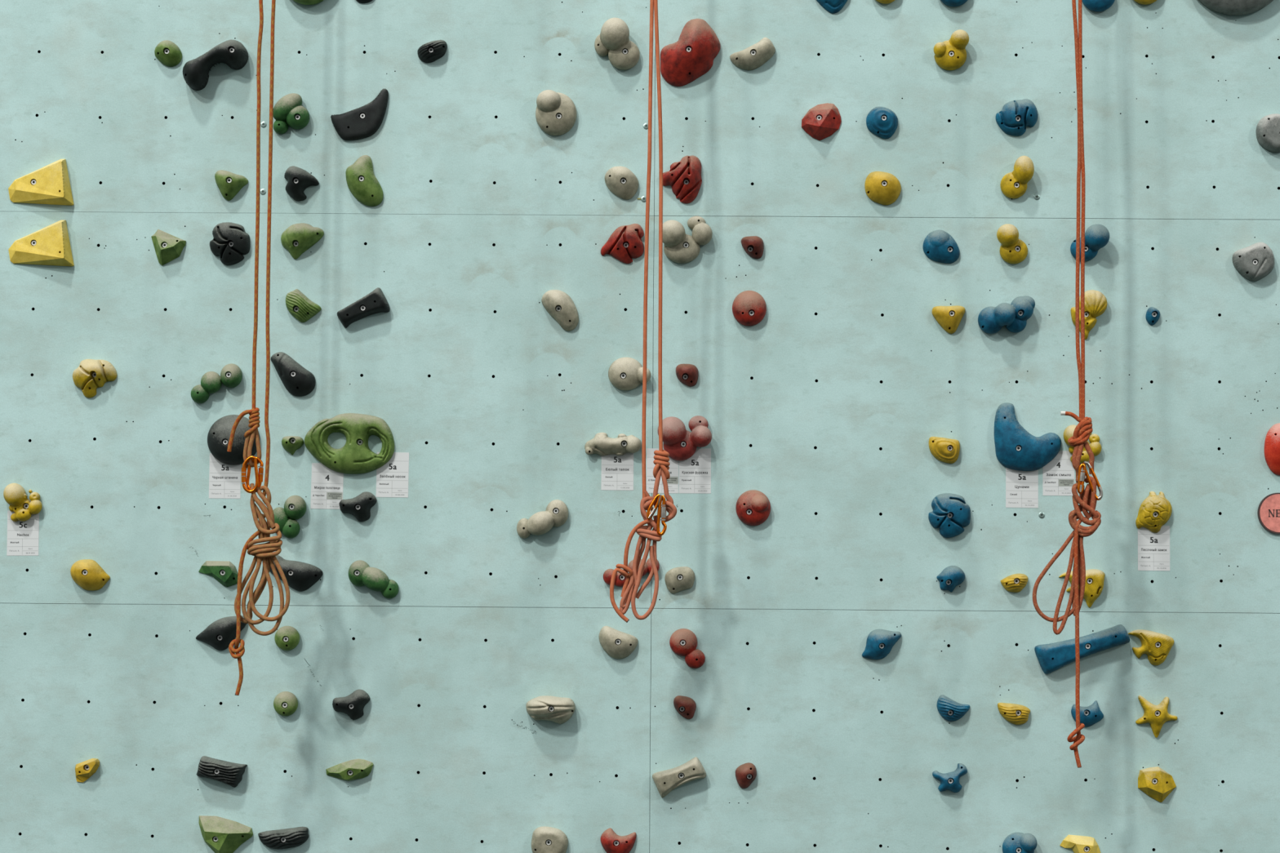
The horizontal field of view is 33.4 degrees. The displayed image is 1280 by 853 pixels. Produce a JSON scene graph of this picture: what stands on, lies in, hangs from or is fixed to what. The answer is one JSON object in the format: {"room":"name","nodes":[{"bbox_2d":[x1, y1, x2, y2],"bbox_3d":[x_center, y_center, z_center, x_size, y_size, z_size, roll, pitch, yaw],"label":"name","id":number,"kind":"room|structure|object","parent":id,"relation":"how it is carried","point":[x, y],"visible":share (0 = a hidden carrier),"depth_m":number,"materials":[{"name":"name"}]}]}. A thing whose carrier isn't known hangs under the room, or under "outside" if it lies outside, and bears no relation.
{"room":"indoor climbing gym","nodes":[
{"label":"indoor climbing gym","id":0,"kind":"room"},
{"bbox_2d":[226,0,289,695],"bbox_3d":[-1.096,-0.510,6.224,0.192,2.574,0.053,0,-4,0],"label":"rope","id":1,"kind":"object","parent":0,"point":[264,553],"visible":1,"depth_m":6.17,"materials":[{"name":"orange fabric"}]},
{"bbox_2d":[0,0,1279,852],"bbox_3d":[0.039,-0.047,6.517,9.600,6.000,0.030,0,-4,0],"label":"wall","id":2,"kind":"structure","parent":0,"point":[828,406],"depth_m":6.50,"materials":[{"name":"paint"}]},
{"bbox_2d":[6,511,39,555],"bbox_3d":[-1.877,0.324,6.490,0.097,0.137,0.001,0,-4,0],"label":"card","id":3,"kind":"object","parent":2,"relation":"attached to","point":[23,537],"visible":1,"depth_m":6.49,"materials":[{"name":"grey paper"}]},
{"bbox_2d":[3,483,42,521],"bbox_3d":[-1.875,0.230,6.471,0.115,0.117,0.053,0,-4,0],"label":"hold","id":4,"kind":"object","parent":2,"relation":"attached to","point":[14,494],"visible":1,"depth_m":6.47,"materials":[{"name":"yellow plastic"}]},
{"bbox_2d":[8,159,74,205],"bbox_3d":[-1.841,-0.753,6.540,0.203,0.144,0.046,0,-4,0],"label":"hold","id":5,"kind":"object","parent":2,"relation":"attached to","point":[50,184],"visible":1,"depth_m":6.53,"materials":[{"name":"plastic"}]},
{"bbox_2d":[8,220,74,266],"bbox_3d":[-1.837,-0.564,6.527,0.203,0.143,0.046,0,-4,0],"label":"hold","id":6,"kind":"object","parent":2,"relation":"attached to","point":[50,245],"visible":1,"depth_m":6.52,"materials":[{"name":"plastic"}]},
{"bbox_2d":[70,559,110,591],"bbox_3d":[-1.669,0.449,6.455,0.120,0.095,0.051,0,-4,0],"label":"hold","id":7,"kind":"object","parent":2,"relation":"attached to","point":[87,574],"visible":1,"depth_m":6.45,"materials":[{"name":"yellow plastic"}]},
{"bbox_2d":[72,359,116,398],"bbox_3d":[-1.666,-0.148,6.494,0.135,0.120,0.054,0,-4,0],"label":"hold","id":8,"kind":"object","parent":2,"relation":"attached to","point":[91,375],"visible":1,"depth_m":6.49,"materials":[{"name":"yellow plastic"}]},
{"bbox_2d":[154,40,182,66],"bbox_3d":[-1.456,-1.152,6.567,0.085,0.082,0.042,0,-4,0],"label":"hold","id":9,"kind":"object","parent":2,"relation":"attached to","point":[168,53],"visible":1,"depth_m":6.56,"materials":[{"name":"green plastic"}]},
{"bbox_2d":[151,229,186,265],"bbox_3d":[-1.447,-0.551,6.524,0.107,0.112,0.044,0,-4,0],"label":"hold","id":10,"kind":"object","parent":2,"relation":"attached to","point":[168,247],"visible":1,"depth_m":6.53,"materials":[{"name":"green plastic"}]},
{"bbox_2d":[182,40,248,90],"bbox_3d":[-1.307,-1.114,6.541,0.195,0.152,0.086,0,-4,0],"label":"hold","id":11,"kind":"object","parent":2,"relation":"attached to","point":[233,53],"visible":1,"depth_m":6.52,"materials":[{"name":"black plastic"}]},
{"bbox_2d":[191,363,242,403],"bbox_3d":[-1.291,-0.132,6.493,0.156,0.122,0.048,0,-4,0],"label":"hold","id":12,"kind":"object","parent":2,"relation":"attached to","point":[231,375],"visible":1,"depth_m":6.48,"materials":[{"name":"green plastic"}]},
{"bbox_2d":[198,560,238,586],"bbox_3d":[-1.279,0.447,6.457,0.122,0.079,0.043,0,-4,0],"label":"hold","id":13,"kind":"object","parent":2,"relation":"attached to","point":[225,572],"visible":0.99,"depth_m":6.46,"materials":[{"name":"green plastic"}]},
{"bbox_2d":[195,615,246,650],"bbox_3d":[-1.267,0.624,6.441,0.158,0.107,0.050,0,-4,0],"label":"hold","id":14,"kind":"object","parent":2,"relation":"attached to","point":[219,634],"visible":0.85,"depth_m":6.43,"materials":[{"name":"black plastic"}]},
{"bbox_2d":[196,755,247,787],"bbox_3d":[-1.261,1.039,6.408,0.152,0.093,0.059,0,-4,0],"label":"hold","id":15,"kind":"object","parent":2,"relation":"attached to","point":[229,773],"visible":1,"depth_m":6.39,"materials":[{"name":"black plastic"}]},
{"bbox_2d":[208,453,240,498],"bbox_3d":[-1.264,0.150,6.498,0.096,0.138,0.001,0,-4,0],"label":"card","id":16,"kind":"object","parent":2,"relation":"attached to","point":[224,480],"visible":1,"depth_m":6.50,"materials":[{"name":"grey paper"}]},
{"bbox_2d":[198,815,253,852],"bbox_3d":[-1.247,1.240,6.395,0.165,0.139,0.059,0,-4,0],"label":"hold","id":17,"kind":"object","parent":2,"relation":"attached to","point":[222,835],"visible":1,"depth_m":6.40,"materials":[{"name":"green plastic"}]},
{"bbox_2d":[209,222,249,265],"bbox_3d":[-1.258,-0.562,6.520,0.124,0.133,0.051,0,-4,0],"label":"hold","id":18,"kind":"object","parent":2,"relation":"attached to","point":[230,241],"visible":1,"depth_m":6.51,"materials":[{"name":"black plastic"}]},
{"bbox_2d":[214,169,248,200],"bbox_3d":[-1.256,-0.742,6.534,0.103,0.094,0.049,0,-4,0],"label":"hold","id":19,"kind":"object","parent":2,"relation":"attached to","point":[229,184],"visible":1,"depth_m":6.53,"materials":[{"name":"green plastic"}]},
{"bbox_2d":[207,414,259,465],"bbox_3d":[-1.238,0.039,6.476,0.159,0.154,0.059,0,-4,0],"label":"hold","id":20,"kind":"object","parent":2,"relation":"attached to","point":[219,434],"visible":0.77,"depth_m":6.46,"materials":[{"name":"black plastic"}]},
{"bbox_2d":[257,826,309,849],"bbox_3d":[-1.073,1.236,6.399,0.153,0.068,0.049,0,-4,0],"label":"hold","id":21,"kind":"object","parent":2,"relation":"attached to","point":[285,838],"visible":1,"depth_m":6.39,"materials":[{"name":"black plastic"}]},
{"bbox_2d":[273,495,306,537],"bbox_3d":[-1.069,0.273,6.464,0.112,0.131,0.049,0,-4,0],"label":"hold","id":22,"kind":"object","parent":2,"relation":"attached to","point":[295,507],"visible":0.83,"depth_m":6.46,"materials":[{"name":"green plastic"}]},
{"bbox_2d":[273,93,309,133],"bbox_3d":[-1.072,-0.962,6.544,0.113,0.124,0.055,0,-4,0],"label":"hold","id":23,"kind":"object","parent":2,"relation":"attached to","point":[289,110],"visible":0.99,"depth_m":6.53,"materials":[{"name":"green plastic"}]},
{"bbox_2d":[271,351,315,396],"bbox_3d":[-1.060,-0.161,6.493,0.139,0.136,0.050,0,-4,0],"label":"hold","id":24,"kind":"object","parent":2,"relation":"attached to","point":[297,380],"visible":1,"depth_m":6.48,"materials":[{"name":"black plastic"}]},
{"bbox_2d":[269,555,323,591],"bbox_3d":[-1.050,0.443,6.452,0.176,0.111,0.048,0,-4,0],"label":"hold","id":25,"kind":"object","parent":2,"relation":"attached to","point":[300,576],"visible":0.69,"depth_m":6.44,"materials":[{"name":"black plastic"}]},
{"bbox_2d":[284,165,319,200],"bbox_3d":[-1.039,-0.748,6.529,0.107,0.108,0.057,0,-4,0],"label":"hold","id":26,"kind":"object","parent":2,"relation":"attached to","point":[299,180],"visible":1,"depth_m":6.52,"materials":[{"name":"black plastic"}]},
{"bbox_2d":[280,222,324,259],"bbox_3d":[-1.036,-0.570,6.518,0.132,0.112,0.054,0,-4,0],"label":"hold","id":27,"kind":"object","parent":2,"relation":"attached to","point":[297,238],"visible":1,"depth_m":6.51,"materials":[{"name":"green plastic"}]},
{"bbox_2d":[285,288,321,322],"bbox_3d":[-1.030,-0.371,6.509,0.110,0.104,0.046,0,-4,0],"label":"hold","id":28,"kind":"object","parent":2,"relation":"attached to","point":[300,306],"visible":1,"depth_m":6.50,"materials":[{"name":"green plastic"}]},
{"bbox_2d":[310,462,343,509],"bbox_3d":[-0.952,0.181,6.493,0.101,0.141,0.001,1,-4,0],"label":"card","id":29,"kind":"object","parent":2,"relation":"attached to","point":[326,484],"visible":1,"depth_m":6.49,"materials":[{"name":"grey paper"}]},
{"bbox_2d":[304,413,394,474],"bbox_3d":[-0.886,0.050,6.474,0.276,0.186,0.056,0,-4,0],"label":"hold","id":30,"kind":"object","parent":2,"relation":"attached to","point":[355,457],"visible":1,"depth_m":6.47,"materials":[{"name":"green plastic"}]},
{"bbox_2d":[325,759,373,781],"bbox_3d":[-0.875,1.034,6.416,0.143,0.067,0.040,0,-4,0],"label":"hold","id":31,"kind":"object","parent":2,"relation":"attached to","point":[355,769],"visible":1,"depth_m":6.42,"materials":[{"name":"green plastic"}]},
{"bbox_2d":[332,688,369,719],"bbox_3d":[-0.872,0.839,6.423,0.114,0.092,0.050,0,-4,0],"label":"hold","id":32,"kind":"object","parent":2,"relation":"attached to","point":[353,704],"visible":1,"depth_m":6.42,"materials":[{"name":"black plastic"}]},
{"bbox_2d":[338,491,377,521],"bbox_3d":[-0.858,0.242,6.464,0.114,0.092,0.050,0,-4,0],"label":"hold","id":33,"kind":"object","parent":2,"relation":"attached to","point":[360,506],"visible":1,"depth_m":6.46,"materials":[{"name":"black plastic"}]},
{"bbox_2d":[330,88,388,140],"bbox_3d":[-0.864,-0.961,6.558,0.177,0.162,0.024,0,-4,0],"label":"hold","id":34,"kind":"object","parent":2,"relation":"attached to","point":[363,122],"visible":1,"depth_m":6.55,"materials":[{"name":"black plastic"}]},
{"bbox_2d":[337,287,390,328],"bbox_3d":[-0.846,-0.364,6.504,0.161,0.125,0.052,0,-4,0],"label":"hold","id":35,"kind":"object","parent":2,"relation":"attached to","point":[375,302],"visible":1,"depth_m":6.49,"materials":[{"name":"black plastic"}]},
{"bbox_2d":[345,155,383,206],"bbox_3d":[-0.846,-0.757,6.532,0.117,0.160,0.049,0,-4,0],"label":"hold","id":36,"kind":"object","parent":2,"relation":"attached to","point":[362,184],"visible":1,"depth_m":6.52,"materials":[{"name":"green plastic"}]},
{"bbox_2d":[348,560,399,598],"bbox_3d":[-0.808,0.462,6.447,0.154,0.116,0.054,0,-4,0],"label":"hold","id":37,"kind":"object","parent":2,"relation":"attached to","point":[360,573],"visible":1,"depth_m":6.44,"materials":[{"name":"green plastic"}]},
{"bbox_2d":[376,452,408,497],"bbox_3d":[-0.753,0.147,6.494,0.100,0.138,0.001,1,-4,0],"label":"card","id":38,"kind":"object","parent":2,"relation":"attached to","point":[392,478],"visible":1,"depth_m":6.49,"materials":[{"name":"grey paper"}]},
{"bbox_2d":[516,499,568,538],"bbox_3d":[-0.296,0.280,6.454,0.157,0.119,0.057,0,-4,0],"label":"hold","id":39,"kind":"object","parent":2,"relation":"attached to","point":[556,513],"visible":1,"depth_m":6.45,"materials":[{"name":"beige plastic"}]},
{"bbox_2d":[531,826,568,852],"bbox_3d":[-0.272,1.253,6.395,0.111,0.103,0.042,0,-4,0],"label":"hold","id":40,"kind":"object","parent":2,"relation":"attached to","point":[544,839],"visible":1,"depth_m":6.38,"materials":[{"name":"beige plastic"}]},
{"bbox_2d":[525,695,575,724],"bbox_3d":[-0.270,0.853,6.402,0.149,0.084,0.082,0,-4,0],"label":"hold","id":41,"kind":"object","parent":2,"relation":"attached to","point":[559,710],"visible":1,"depth_m":6.38,"materials":[{"name":"beige plastic"}]},
{"bbox_2d":[535,89,576,135],"bbox_3d":[-0.258,-0.963,6.531,0.126,0.135,0.070,0,-4,0],"label":"hold","id":42,"kind":"object","parent":2,"relation":"attached to","point":[555,112],"visible":1,"depth_m":6.53,"materials":[{"name":"beige plastic"}]},
{"bbox_2d":[541,289,578,331],"bbox_3d":[-0.244,-0.356,6.500,0.115,0.127,0.051,0,-4,0],"label":"hold","id":43,"kind":"object","parent":2,"relation":"attached to","point":[557,303],"visible":1,"depth_m":6.49,"materials":[{"name":"beige plastic"}]},
{"bbox_2d":[584,432,641,455],"bbox_3d":[-0.082,0.052,6.473,0.173,0.071,0.047,0,-4,0],"label":"hold","id":44,"kind":"object","parent":2,"relation":"attached to","point":[601,444],"visible":1,"depth_m":6.46,"materials":[{"name":"beige plastic"}]},
{"bbox_2d":[594,17,639,70],"bbox_3d":[-0.070,-1.176,6.533,0.140,0.152,0.091,0,-4,0],"label":"hold","id":45,"kind":"object","parent":2,"relation":"attached to","point":[613,40],"visible":1,"depth_m":6.53,"materials":[{"name":"beige plastic"}]},
{"bbox_2d":[600,453,633,490],"bbox_3d":[-0.069,0.126,6.491,0.098,0.137,0.001,0,-4,0],"label":"card","id":46,"kind":"object","parent":2,"relation":"attached to","point":[617,471],"visible":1,"depth_m":6.49,"materials":[{"name":"grey paper"}]},
{"bbox_2d":[599,626,638,658],"bbox_3d":[-0.066,0.652,6.431,0.119,0.100,0.049,0,-4,0],"label":"hold","id":47,"kind":"object","parent":2,"relation":"attached to","point":[617,644],"visible":1,"depth_m":6.42,"materials":[{"name":"beige plastic"}]},
{"bbox_2d":[600,827,636,852],"bbox_3d":[-0.065,1.251,6.397,0.108,0.089,0.036,0,-4,0],"label":"hold","id":48,"kind":"object","parent":2,"relation":"attached to","point":[611,842],"visible":1,"depth_m":6.39,"materials":[{"name":"red plastic"}]},
{"bbox_2d":[604,166,638,199],"bbox_3d":[-0.057,-0.749,6.526,0.105,0.103,0.048,0,-4,0],"label":"hold","id":49,"kind":"object","parent":2,"relation":"attached to","point":[620,181],"visible":1,"depth_m":6.52,"materials":[{"name":"beige plastic"}]},
{"bbox_2d":[600,223,644,263],"bbox_3d":[-0.054,-0.562,6.514,0.133,0.124,0.046,0,-4,0],"label":"hold","id":50,"kind":"object","parent":2,"relation":"attached to","point":[625,243],"visible":1,"depth_m":6.51,"materials":[{"name":"red plastic"}]},
{"bbox_2d":[608,357,651,390],"bbox_3d":[-0.032,-0.162,6.487,0.131,0.102,0.047,0,-4,0],"label":"hold","id":51,"kind":"object","parent":2,"relation":"attached to","point":[624,373],"visible":0.93,"depth_m":6.47,"materials":[{"name":"beige plastic"}]},
{"bbox_2d":[646,448,678,493],"bbox_3d":[0.068,0.135,6.489,0.097,0.136,0.001,0,-4,0],"label":"card","id":52,"kind":"object","parent":2,"relation":"attached to","point":[673,482],"visible":0.58,"depth_m":6.49,"materials":[{"name":"grey paper"}]},
{"bbox_2d":[652,756,706,797],"bbox_3d":[0.118,1.055,6.400,0.163,0.123,0.054,0,-4,0],"label":"hold","id":53,"kind":"object","parent":2,"relation":"attached to","point":[665,781],"visible":1,"depth_m":6.38,"materials":[{"name":"beige plastic"}]},
{"bbox_2d":[664,566,694,593],"bbox_3d":[0.121,0.464,6.448,0.092,0.082,0.038,0,-4,0],"label":"hold","id":54,"kind":"object","parent":2,"relation":"attached to","point":[679,579],"visible":1,"depth_m":6.44,"materials":[{"name":"beige plastic"}]},
{"bbox_2d":[662,155,702,203],"bbox_3d":[0.125,-0.760,6.522,0.130,0.149,0.055,0,-4,0],"label":"hold","id":55,"kind":"object","parent":2,"relation":"attached to","point":[684,176],"visible":0.98,"depth_m":6.52,"materials":[{"name":"red plastic"}]},
{"bbox_2d":[657,415,711,460],"bbox_3d":[0.136,0.033,6.456,0.165,0.137,0.080,0,-4,0],"label":"hold","id":56,"kind":"object","parent":2,"relation":"attached to","point":[681,444],"visible":0.94,"depth_m":6.45,"materials":[{"name":"red plastic"}]},
{"bbox_2d":[669,628,705,668],"bbox_3d":[0.143,0.670,6.434,0.108,0.120,0.036,0,-4,0],"label":"hold","id":57,"kind":"object","parent":2,"relation":"attached to","point":[683,642],"visible":1,"depth_m":6.43,"materials":[{"name":"red plastic"}]},
{"bbox_2d":[662,216,712,263],"bbox_3d":[0.139,-0.574,6.498,0.164,0.146,0.078,0,-4,0],"label":"hold","id":58,"kind":"object","parent":2,"relation":"attached to","point":[680,247],"visible":0.98,"depth_m":6.50,"materials":[{"name":"beige plastic"}]},
{"bbox_2d":[660,18,720,86],"bbox_3d":[0.155,-1.154,6.538,0.186,0.211,0.076,0,-4,0],"label":"hold","id":59,"kind":"object","parent":2,"relation":"attached to","point":[683,61],"visible":0.99,"depth_m":6.53,"materials":[{"name":"red plastic"}]},
{"bbox_2d":[678,448,711,493],"bbox_3d":[0.167,0.135,6.488,0.098,0.137,0.001,0,-4,0],"label":"card","id":60,"kind":"object","parent":2,"relation":"attached to","point":[695,472],"visible":1,"depth_m":6.49,"materials":[{"name":"grey paper"}]},
{"bbox_2d":[732,290,766,325],"bbox_3d":[0.334,-0.362,6.498,0.105,0.109,0.046,0,-4,0],"label":"hold","id":61,"kind":"object","parent":2,"relation":"attached to","point":[748,307],"visible":1,"depth_m":6.49,"materials":[{"name":"red plastic"}]},
{"bbox_2d":[729,37,775,70],"bbox_3d":[0.347,-1.149,6.550,0.141,0.103,0.049,0,-4,0],"label":"hold","id":62,"kind":"object","parent":2,"relation":"attached to","point":[755,55],"visible":1,"depth_m":6.54,"materials":[{"name":"beige plastic"}]},
{"bbox_2d":[735,489,770,525],"bbox_3d":[0.344,0.245,6.453,0.106,0.109,0.053,0,-4,0],"label":"hold","id":63,"kind":"object","parent":2,"relation":"attached to","point":[753,508],"visible":1,"depth_m":6.45,"materials":[{"name":"red plastic"}]},
{"bbox_2d":[801,102,841,140],"bbox_3d":[0.557,-0.938,6.533,0.122,0.117,0.051,0,-4,0],"label":"hold","id":64,"kind":"object","parent":2,"relation":"attached to","point":[821,121],"visible":1,"depth_m":6.53,"materials":[{"name":"red plastic"}]},
{"bbox_2d":[862,629,901,659],"bbox_3d":[0.730,0.657,6.424,0.119,0.092,0.051,0,-4,0],"label":"hold","id":65,"kind":"object","parent":2,"relation":"attached to","point":[879,643],"visible":1,"depth_m":6.42,"materials":[{"name":"blue plastic"}]},
{"bbox_2d":[866,106,897,138],"bbox_3d":[0.744,-0.934,6.534,0.098,0.100,0.045,0,-4,0],"label":"hold","id":66,"kind":"object","parent":2,"relation":"attached to","point":[882,122],"visible":1,"depth_m":6.53,"materials":[{"name":"blue plastic"}]},
{"bbox_2d":[864,171,901,205],"bbox_3d":[0.745,-0.732,6.519,0.112,0.105,0.048,0,-4,0],"label":"hold","id":67,"kind":"object","parent":2,"relation":"attached to","point":[882,188],"visible":1,"depth_m":6.51,"materials":[{"name":"yellow plastic"}]},
{"bbox_2d":[922,229,959,263],"bbox_3d":[0.921,-0.551,6.507,0.113,0.102,0.045,0,-4,0],"label":"hold","id":68,"kind":"object","parent":2,"relation":"attached to","point":[939,246],"visible":1,"depth_m":6.50,"materials":[{"name":"blue plastic"}]},
{"bbox_2d":[928,436,959,463],"bbox_3d":[0.925,0.070,6.466,0.095,0.082,0.043,0,-4,0],"label":"hold","id":69,"kind":"object","parent":2,"relation":"attached to","point":[944,450],"visible":1,"depth_m":6.46,"materials":[{"name":"yellow plastic"}]},
{"bbox_2d":[932,305,965,333],"bbox_3d":[0.942,-0.327,6.493,0.102,0.087,0.043,0,-4,0],"label":"hold","id":70,"kind":"object","parent":2,"relation":"attached to","point":[949,317],"visible":1,"depth_m":6.49,"materials":[{"name":"yellow plastic"}]},
{"bbox_2d":[928,493,970,537],"bbox_3d":[0.939,0.269,6.449,0.128,0.136,0.051,0,-4,0],"label":"hold","id":71,"kind":"object","parent":2,"relation":"attached to","point":[950,513],"visible":1,"depth_m":6.44,"materials":[{"name":"blue plastic"}]},
{"bbox_2d":[932,763,967,792],"bbox_3d":[0.932,1.056,6.399,0.105,0.088,0.043,0,-4,0],"label":"hold","id":72,"kind":"object","parent":2,"relation":"attached to","point":[949,781],"visible":1,"depth_m":6.39,"materials":[{"name":"blue plastic"}]},
{"bbox_2d":[936,565,964,591],"bbox_3d":[0.941,0.460,6.438,0.086,0.080,0.046,0,-4,0],"label":"hold","id":73,"kind":"object","parent":2,"relation":"attached to","point":[951,576],"visible":1,"depth_m":6.43,"materials":[{"name":"blue plastic"}]},
{"bbox_2d":[933,29,968,70],"bbox_3d":[0.954,-1.156,6.537,0.107,0.118,0.066,0,-4,0],"label":"hold","id":74,"kind":"object","parent":2,"relation":"attached to","point":[951,54],"visible":1,"depth_m":6.53,"materials":[{"name":"yellow plastic"}]},
{"bbox_2d":[937,694,969,721],"bbox_3d":[0.945,0.848,6.413,0.100,0.081,0.044,0,-4,0],"label":"hold","id":75,"kind":"object","parent":2,"relation":"attached to","point":[949,709],"visible":1,"depth_m":6.41,"materials":[{"name":"blue plastic"}]},
{"bbox_2d":[977,295,1035,333],"bbox_3d":[1.115,-0.341,6.473,0.171,0.114,0.082,0,-4,0],"label":"hold","id":76,"kind":"object","parent":2,"relation":"attached to","point":[1015,316],"visible":1,"depth_m":6.46,"materials":[{"name":"blue plastic"}]},
{"bbox_2d":[996,223,1027,263],"bbox_3d":[1.135,-0.558,6.493,0.100,0.118,0.071,0,-4,0],"label":"hold","id":77,"kind":"object","parent":2,"relation":"attached to","point":[1013,250],"visible":1,"depth_m":6.49,"materials":[{"name":"yellow plastic"}]},
{"bbox_2d":[997,702,1030,724],"bbox_3d":[1.127,0.865,6.412,0.099,0.067,0.040,0,-4,0],"label":"hold","id":78,"kind":"object","parent":2,"relation":"attached to","point":[1016,714],"visible":1,"depth_m":6.41,"materials":[{"name":"yellow plastic"}]},
{"bbox_2d":[995,98,1037,136],"bbox_3d":[1.157,-0.951,6.529,0.130,0.115,0.052,0,-4,0],"label":"hold","id":79,"kind":"object","parent":2,"relation":"attached to","point":[1014,117],"visible":1,"depth_m":6.52,"materials":[{"name":"blue plastic"}]},
{"bbox_2d":[1000,155,1034,198],"bbox_3d":[1.153,-0.763,6.508,0.098,0.127,0.069,0,-4,0],"label":"hold","id":80,"kind":"object","parent":2,"relation":"attached to","point":[1013,184],"visible":1,"depth_m":6.51,"materials":[{"name":"yellow plastic"}]},
{"bbox_2d":[1002,831,1036,852],"bbox_3d":[1.137,1.264,6.380,0.100,0.096,0.051,0,-4,0],"label":"hold","id":81,"kind":"object","parent":2,"relation":"attached to","point":[1015,842],"visible":1,"depth_m":6.37,"materials":[{"name":"blue plastic"}]},
{"bbox_2d":[1005,467,1038,507],"bbox_3d":[1.160,0.178,6.478,0.100,0.138,0.001,1,-4,0],"label":"card","id":82,"kind":"object","parent":2,"relation":"attached to","point":[1021,486],"visible":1,"depth_m":6.48,"materials":[{"name":"grey paper"}]},
{"bbox_2d":[994,402,1061,471],"bbox_3d":[1.178,0.030,6.462,0.204,0.208,0.053,0,-4,0],"label":"hold","id":83,"kind":"object","parent":2,"relation":"attached to","point":[1015,448],"visible":1,"depth_m":6.45,"materials":[{"name":"blue plastic"}]},
{"bbox_2d":[1042,450,1074,495],"bbox_3d":[1.271,0.142,6.480,0.096,0.136,0.001,0,-4,0],"label":"card","id":84,"kind":"object","parent":2,"relation":"attached to","point":[1058,475],"visible":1,"depth_m":6.48,"materials":[{"name":"grey paper"}]},
{"bbox_2d":[1059,835,1100,852],"bbox_3d":[1.321,1.269,6.384,0.122,0.090,0.040,0,-4,0],"label":"hold","id":85,"kind":"object","parent":2,"relation":"attached to","point":[1078,844],"visible":1,"depth_m":6.38,"materials":[{"name":"plastic"}]},
{"bbox_2d":[1034,624,1129,674],"bbox_3d":[1.335,0.670,6.414,0.287,0.151,0.059,0,-4,0],"label":"hold","id":86,"kind":"object","parent":2,"relation":"attached to","point":[1051,657],"visible":0.96,"depth_m":6.39,"materials":[{"name":"blue plastic"}]},
{"bbox_2d":[1058,568,1105,608],"bbox_3d":[1.337,0.488,6.435,0.139,0.117,0.043,0,-4,0],"label":"hold","id":87,"kind":"object","parent":2,"relation":"attached to","point":[1095,578],"visible":0.66,"depth_m":6.42,"materials":[{"name":"yellow plastic"}]},
{"bbox_2d":[1071,289,1106,339],"bbox_3d":[1.368,-0.341,6.487,0.108,0.151,0.051,0,-4,0],"label":"hold","id":88,"kind":"object","parent":2,"relation":"attached to","point":[1095,303],"visible":0.82,"depth_m":6.48,"materials":[{"name":"yellow plastic"}]},
{"bbox_2d":[1070,224,1109,261],"bbox_3d":[1.371,-0.561,6.485,0.111,0.108,0.084,0,-4,0],"label":"hold","id":89,"kind":"object","parent":2,"relation":"attached to","point":[1096,236],"visible":0.79,"depth_m":6.46,"materials":[{"name":"blue plastic"}]},
{"bbox_2d":[1128,629,1174,665],"bbox_3d":[1.543,0.666,6.422,0.138,0.108,0.042,0,-4,0],"label":"hold","id":90,"kind":"object","parent":2,"relation":"attached to","point":[1157,646],"visible":1,"depth_m":6.41,"materials":[{"name":"yellow plastic"}]},
{"bbox_2d":[1137,525,1169,570],"bbox_3d":[1.557,0.369,6.463,0.098,0.137,0.001,1,-4,0],"label":"card","id":91,"kind":"object","parent":2,"relation":"attached to","point":[1153,548],"visible":1,"depth_m":6.46,"materials":[{"name":"grey paper"}]},
{"bbox_2d":[1135,491,1172,533],"bbox_3d":[1.557,0.258,6.446,0.110,0.126,0.048,0,-4,0],"label":"hold","id":92,"kind":"object","parent":2,"relation":"attached to","point":[1154,512],"visible":1,"depth_m":6.44,"materials":[{"name":"yellow plastic"}]},
{"bbox_2d":[1135,695,1177,737],"bbox_3d":[1.556,0.872,6.409,0.126,0.127,0.040,0,-4,0],"label":"hold","id":93,"kind":"object","parent":2,"relation":"attached to","point":[1157,716],"visible":1,"depth_m":6.41,"materials":[{"name":"yellow plastic"}]},
{"bbox_2d":[1137,766,1176,802],"bbox_3d":[1.554,1.075,6.396,0.115,0.107,0.038,0,-4,0],"label":"hold","id":94,"kind":"object","parent":2,"relation":"attached to","point":[1155,782],"visible":1,"depth_m":6.39,"materials":[{"name":"yellow plastic"}]},
{"bbox_2d":[1198,0,1273,15],"bbox_3d":[1.834,-1.415,6.537,0.314,0.298,0.089,0,-4,0],"label":"hold","id":95,"kind":"object","parent":2,"relation":"attached to","point":[1232,7],"visible":1,"depth_m":6.53,"materials":[{"name":"grey plastic"}]},
{"bbox_2d":[1231,242,1275,281],"bbox_3d":[1.872,-0.505,6.497,0.126,0.120,0.046,0,-4,0],"label":"hold","id":96,"kind":"object","parent":2,"relation":"attached to","point":[1254,262],"visible":1,"depth_m":6.48,"materials":[{"name":"grey plastic"}]},
{"bbox_2d":[1255,113,1279,152],"bbox_3d":[1.946,-0.900,6.523,0.112,0.120,0.046,0,-4,0],"label":"hold","id":97,"kind":"object","parent":2,"relation":"attached to","point":[1268,128],"visible":1,"depth_m":6.50,"materials":[{"name":"grey plastic"}]},
{"bbox_2d":[1257,493,1279,533],"bbox_3d":[1.934,0.263,6.462,0.124,0.124,0.012,0,-4,0],"label":"round sign","id":98,"kind":"object","parent":2,"relation":"attached to","point":[1268,509],"visible":1,"depth_m":6.46,"materials":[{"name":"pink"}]},
{"bbox_2d":[1264,422,1279,475],"bbox_3d":[1.941,0.068,6.456,0.091,0.160,0.048,0,-4,0],"label":"hold","id":99,"kind":"object","parent":2,"relation":"attached to","point":[1272,442],"visible":1,"depth_m":6.45,"materials":[{"name":"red plastic"}]},
{"bbox_2d":[609,0,676,622],"bbox_3d":[0.018,-0.613,6.222,0.193,2.362,0.044,0,-4,0],"label":"rope","id":100,"kind":"object","parent":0,"point":[629,593],"visible":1,"depth_m":6.17,"materials":[{"name":"orange fabric"}]},
{"bbox_2d":[1032,0,1101,768],"bbox_3d":[1.236,-0.406,6.197,0.198,2.772,0.041,1,-4,-2],"label":"rope","id":101,"kind":"object","parent":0,"point":[1086,500],"visible":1,"depth_m":6.15,"materials":[{"name":"orange fabric"}]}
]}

